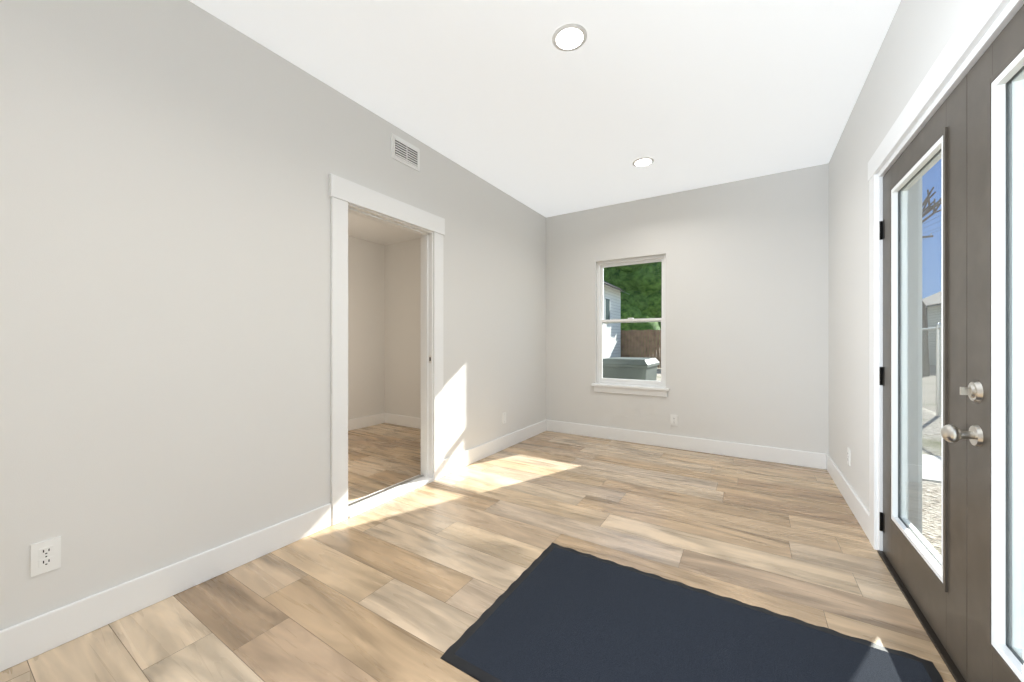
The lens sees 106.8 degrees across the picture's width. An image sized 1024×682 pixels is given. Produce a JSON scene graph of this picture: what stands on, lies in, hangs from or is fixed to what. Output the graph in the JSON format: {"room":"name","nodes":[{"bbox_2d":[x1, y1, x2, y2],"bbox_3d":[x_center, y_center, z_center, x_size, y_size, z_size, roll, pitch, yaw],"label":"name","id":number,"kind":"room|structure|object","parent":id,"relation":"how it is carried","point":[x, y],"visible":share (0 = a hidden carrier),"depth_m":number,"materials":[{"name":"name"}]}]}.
{"room":"empty living room","nodes":[
{"label":"empty living room","id":0,"kind":"room"},
{"bbox_2d":[0,0,545,629],"bbox_3d":[-1.091,-0.220,2.557,0.120,2.740,5.880,0,0,32],"label":"wall","id":1,"kind":"structure","parent":0,"point":[168,168],"depth_m":1.75,"materials":[{"name":"white paint"}]},
{"bbox_2d":[30,536,60,576],"bbox_3d":[-1.731,0.800,1.412,0.008,0.116,0.072,0,0,32],"label":"outlet","id":2,"kind":"object","parent":1,"relation":"attached to","point":[45,556],"visible":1,"depth_m":1.41,"materials":[{"name":"white plastic"}]},
{"bbox_2d":[0,503,330,671],"bbox_3d":[-1.811,1.080,1.273,0.020,0.140,2.581,0,0,32],"label":"baseboard","id":3,"kind":"structure","parent":1,"relation":"attached to","point":[21,642],"depth_m":1.63,"materials":[{"name":"white wood"}]},
{"bbox_2d":[329,174,444,525],"bbox_3d":[-0.906,0.056,2.829,0.148,2.188,1.036,0,0,32],"label":"door frame","id":4,"kind":"structure","parent":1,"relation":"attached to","point":[426,352],"depth_m":2.69,"materials":[{"name":"white wood"}]},
{"bbox_2d":[348,475,433,517],"bbox_3d":[-0.919,1.137,2.837,0.175,0.027,0.776,0,0,32],"label":"threshold","id":5,"kind":"object","parent":1,"relation":"attached to","point":[369,502],"visible":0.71,"depth_m":2.79,"materials":[{"name":"white wood"}]},
{"bbox_2d":[391,133,419,171],"bbox_3d":[-0.803,-1.430,2.889,0.016,0.180,0.280,0,0,32],"label":"air vent","id":6,"kind":"object","parent":1,"relation":"in","point":[405,152],"visible":1,"depth_m":2.88,"materials":[{"name":"white plastic"}]},
{"bbox_2d":[443,420,547,475],"bbox_3d":[-0.078,1.080,4.045,0.020,0.140,1.923,0,0,32],"label":"baseboard","id":7,"kind":"structure","parent":1,"relation":"attached to","point":[453,463],"depth_m":3.81,"materials":[{"name":"white wood"}]},
{"bbox_2d":[502,412,505,423],"bbox_3d":[-0.083,0.820,4.049,0.007,0.116,0.072,0,0,32],"label":"outlet","id":8,"kind":"object","parent":1,"relation":"attached to","point":[503,417],"visible":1,"depth_m":4.04,"materials":[{"name":"white plastic"}]},
{"bbox_2d":[348,236,384,419],"bbox_3d":[-2.585,-0.100,4.204,0.120,2.500,3.030,0,0,32],"label":"wall","id":9,"kind":"structure","parent":0,"point":[366,327],"depth_m":5.10,"materials":[{"name":"white paint"}]},
{"bbox_2d":[348,413,383,430],"bbox_3d":[-2.526,1.080,4.167,0.020,0.140,2.790,0,0,32],"label":"baseboard","id":10,"kind":"structure","parent":9,"relation":"attached to","point":[381,418],"depth_m":5.07,"materials":[{"name":"white wood"}]},
{"bbox_2d":[348,212,420,244],"bbox_3d":[-1.729,-1.410,3.668,2.140,0.120,3.030,0,0,32],"label":"ceiling","id":11,"kind":"structure","parent":0,"point":[367,229],"depth_m":4.68,"materials":[{"name":"white paint"}]},
{"bbox_2d":[385,238,420,417],"bbox_3d":[-0.907,-0.100,4.871,2.020,2.500,0.120,0,0,32],"label":"wall","id":12,"kind":"structure","parent":0,"point":[403,328],"depth_m":5.15,"materials":[{"name":"white paint"}]},
{"bbox_2d":[384,413,420,428],"bbox_3d":[-0.931,1.080,4.803,1.990,0.140,0.020,0,0,32],"label":"baseboard","id":13,"kind":"structure","parent":12,"relation":"attached to","point":[401,420],"depth_m":5.14,"materials":[{"name":"white wood"}]},
{"bbox_2d":[0,423,955,681],"bbox_3d":[-0.739,1.350,2.337,5.230,0.400,5.880,0,0,32],"label":"floor","id":14,"kind":"structure","parent":0,"point":[413,585],"depth_m":1.96,"materials":[{"name":"brown wood"}]},
{"bbox_2d":[440,543,943,681],"bbox_3d":[0.622,1.146,1.368,1.505,0.008,0.920,0,0,32],"label":"door mat","id":15,"kind":"object","parent":14,"relation":"on","point":[553,612],"visible":1,"depth_m":1.46,"materials":[{"name":"carpet"}]},
{"bbox_2d":[877,550,965,681],"bbox_3d":[1.572,1.139,1.223,0.190,0.022,1.886,0,0,32],"label":"threshold","id":16,"kind":"object","parent":14,"relation":"on","point":[946,657],"visible":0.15,"depth_m":1.53,"materials":[{"name":"brown metal"}]},
{"bbox_2d":[189,0,900,216],"bbox_3d":[0.168,-1.650,1.770,3.090,0.120,5.880,0,0,32],"label":"ceiling","id":17,"kind":"structure","parent":0,"point":[508,97],"depth_m":2.30,"materials":[{"name":"white paint"}]},
{"bbox_2d":[552,23,586,50],"bbox_3d":[0.302,-1.587,1.993,0.184,0.006,0.184,0,0,32],"label":"recessed light","id":18,"kind":"object","parent":17,"relation":"in","point":[569,37],"visible":1,"depth_m":1.98,"materials":[{"name":"white plastic"}]},
{"bbox_2d":[632,157,653,166],"bbox_3d":[1.166,-1.587,3.375,0.184,0.006,0.184,0,0,32],"label":"recessed light","id":19,"kind":"object","parent":17,"relation":"in","point":[642,161],"visible":1,"depth_m":3.36,"materials":[{"name":"white plastic"}]},
{"bbox_2d":[546,163,828,453],"bbox_3d":[1.674,-0.220,4.207,2.820,2.740,0.150,0,0,32],"label":"wall","id":20,"kind":"structure","parent":0,"point":[747,311],"depth_m":3.86,"materials":[{"name":"white paint"}]},
{"bbox_2d":[592,383,668,396],"bbox_3d":[1.336,0.556,4.337,0.860,0.097,0.101,0,0,32],"label":"window stool","id":21,"kind":"structure","parent":20,"relation":"attached to","point":[633,389],"depth_m":4.29,"materials":[{"name":"white wood"}]},
{"bbox_2d":[597,255,665,386],"bbox_3d":[1.381,-0.210,4.408,0.790,1.480,0.070,0,0,32],"label":"window","id":22,"kind":"structure","parent":20,"relation":"in","point":[601,266],"depth_m":4.41,"materials":[{"name":"white plastic"}]},
{"bbox_2d":[604,262,661,317],"bbox_3d":[6.836,-2.855,21.759,4.890,8.310,4.933,0,0,32],"label":"tree","id":23,"kind":"object","parent":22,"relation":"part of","point":[624,273],"depth_m":20.20,"materials":[{"name":"plant"}]},
{"bbox_2d":[670,415,677,425],"bbox_3d":[1.738,0.850,4.074,0.072,0.116,0.008,0,0,32],"label":"outlet","id":24,"kind":"object","parent":20,"relation":"attached to","point":[673,420],"visible":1,"depth_m":4.07,"materials":[{"name":"white plastic"}]},
{"bbox_2d":[548,420,823,468],"bbox_3d":[1.630,1.080,4.137,2.820,0.140,0.016,0,0,32],"label":"baseboard","id":25,"kind":"structure","parent":20,"relation":"attached to","point":[755,452],"depth_m":3.94,"materials":[{"name":"white wood"}]},
{"bbox_2d":[829,0,975,510],"bbox_3d":[1.415,-0.220,0.991,0.150,2.740,5.880,0,0,32],"label":"wall","id":26,"kind":"structure","parent":0,"point":[919,34],"depth_m":2.42,"materials":[{"name":"white paint"}]},
{"bbox_2d":[824,454,868,538],"bbox_3d":[2.430,1.080,2.776,0.020,0.140,1.415,0,0,32],"label":"baseboard","id":27,"kind":"structure","parent":26,"relation":"attached to","point":[860,512],"depth_m":2.62,"materials":[{"name":"white wood"}]},
{"bbox_2d":[847,447,849,465],"bbox_3d":[2.386,0.820,2.695,0.008,0.116,0.072,0,0,32],"label":"outlet","id":28,"kind":"object","parent":26,"relation":"attached to","point":[848,456],"visible":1,"depth_m":2.69,"materials":[{"name":"white plastic"}]},
{"bbox_2d":[919,178,921,533],"bbox_3d":[1.635,0.140,1.183,0.020,2.320,2.130,0,0,32],"label":"door frame","id":29,"kind":"structure","parent":26,"relation":"attached to","point":[920,317],"depth_m":2.00,"materials":[{"name":"white"}]},
{"bbox_2d":[868,0,1010,549],"bbox_3d":[1.490,0.061,1.274,0.022,2.178,2.150,0,0,32],"label":"door frame","id":30,"kind":"structure","parent":26,"relation":"attached to","point":[978,21],"depth_m":1.82,"materials":[{"name":"white wood"}]},
{"bbox_2d":[878,0,1023,550],"bbox_3d":[1.563,0.110,1.228,0.154,2.080,1.950,0,0,32],"label":"french door","id":31,"kind":"structure","parent":26,"relation":"in","point":[1004,18],"depth_m":2.00,"materials":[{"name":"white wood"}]},
{"bbox_2d":[879,74,966,681],"bbox_3d":[1.779,0.124,1.654,0.065,2.023,0.948,0,0,32],"label":"door leaf","id":32,"kind":"structure","parent":31,"relation":"attached to","point":[934,581],"depth_m":1.52,"materials":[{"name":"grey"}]},
{"bbox_2d":[941,4,1023,681],"bbox_3d":[1.278,0.124,0.846,0.206,2.023,0.948,0,0,32],"label":"door leaf","id":33,"kind":"structure","parent":31,"relation":"attached to","point":[993,391],"depth_m":1.11,"materials":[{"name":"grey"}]},
{"label":"outside","id":34,"kind":"structure","parent":0,"visible":0},
{"bbox_2d":[646,356,940,555],"bbox_3d":[9.671,1.450,10.230,150.000,0.300,150.000,0,0,32],"label":"ground","id":35,"kind":"structure","parent":34,"point":[928,490],"depth_m":4.39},
{"bbox_2d":[603,281,627,358],"bbox_3d":[-1.423,-1.725,15.216,8.600,6.050,13.400,0,0,32],"label":"house","id":36,"kind":"structure","parent":35,"relation":"on","point":[608,335],"depth_m":17.28,"materials":[{"name":"white"}]},
{"bbox_2d":[603,357,659,380],"bbox_3d":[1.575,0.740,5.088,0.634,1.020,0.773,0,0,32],"label":"hot tub","id":37,"kind":"object","parent":35,"relation":"on","point":[635,367],"depth_m":4.79,"materials":[{"name":"grey plastic"}]},
{"bbox_2d":[621,329,660,367],"bbox_3d":[6.214,0.375,18.374,5.907,1.850,0.150,0,0,32],"label":"fence","id":38,"kind":"object","parent":35,"relation":"on","point":[635,346],"depth_m":18.28,"materials":[{"name":"brown wood"}]},
{"bbox_2d":[922,323,940,415],"bbox_3d":[14.935,0.490,18.654,0.068,1.619,34.532,0,0,32],"label":"chain-link fence","id":39,"kind":"object","parent":35,"relation":"on","point":[938,374],"depth_m":6.60,"materials":[{"name":"grey metal"}]},
{"bbox_2d":[922,292,940,364],"bbox_3d":[25.888,-1.525,17.784,9.200,5.650,12.700,0,0,32],"label":"house","id":40,"kind":"structure","parent":35,"relation":"on","point":[931,309],"depth_m":20.27,"materials":[{"name":"grey"}]},
{"bbox_2d":[922,187,940,375],"bbox_3d":[13.854,-2.410,13.754,3.860,7.421,4.252,0,0,32],"label":"tree","id":41,"kind":"object","parent":35,"relation":"on","point":[924,310],"depth_m":14.14,"materials":[{"name":"brown plant"}]},
{"bbox_2d":[922,217,940,240],"bbox_3d":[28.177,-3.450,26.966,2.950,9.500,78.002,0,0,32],"label":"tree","id":42,"kind":"object","parent":35,"relation":"on","point":[928,231],"depth_m":27.01,"materials":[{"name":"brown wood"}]},
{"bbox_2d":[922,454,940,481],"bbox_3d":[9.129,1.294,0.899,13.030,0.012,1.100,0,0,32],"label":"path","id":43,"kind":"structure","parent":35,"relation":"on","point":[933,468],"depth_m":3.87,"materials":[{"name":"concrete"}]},
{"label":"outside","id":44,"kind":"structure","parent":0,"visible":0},
{"bbox_2d":[621,301,660,355],"bbox_3d":[5.404,-0.565,20.350,5.216,3.142,2.338,0,0,32],"label":"grove","id":45,"kind":"object","parent":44,"point":[628,312],"depth_m":19.24,"materials":[{"name":"green plant"}]}
]}

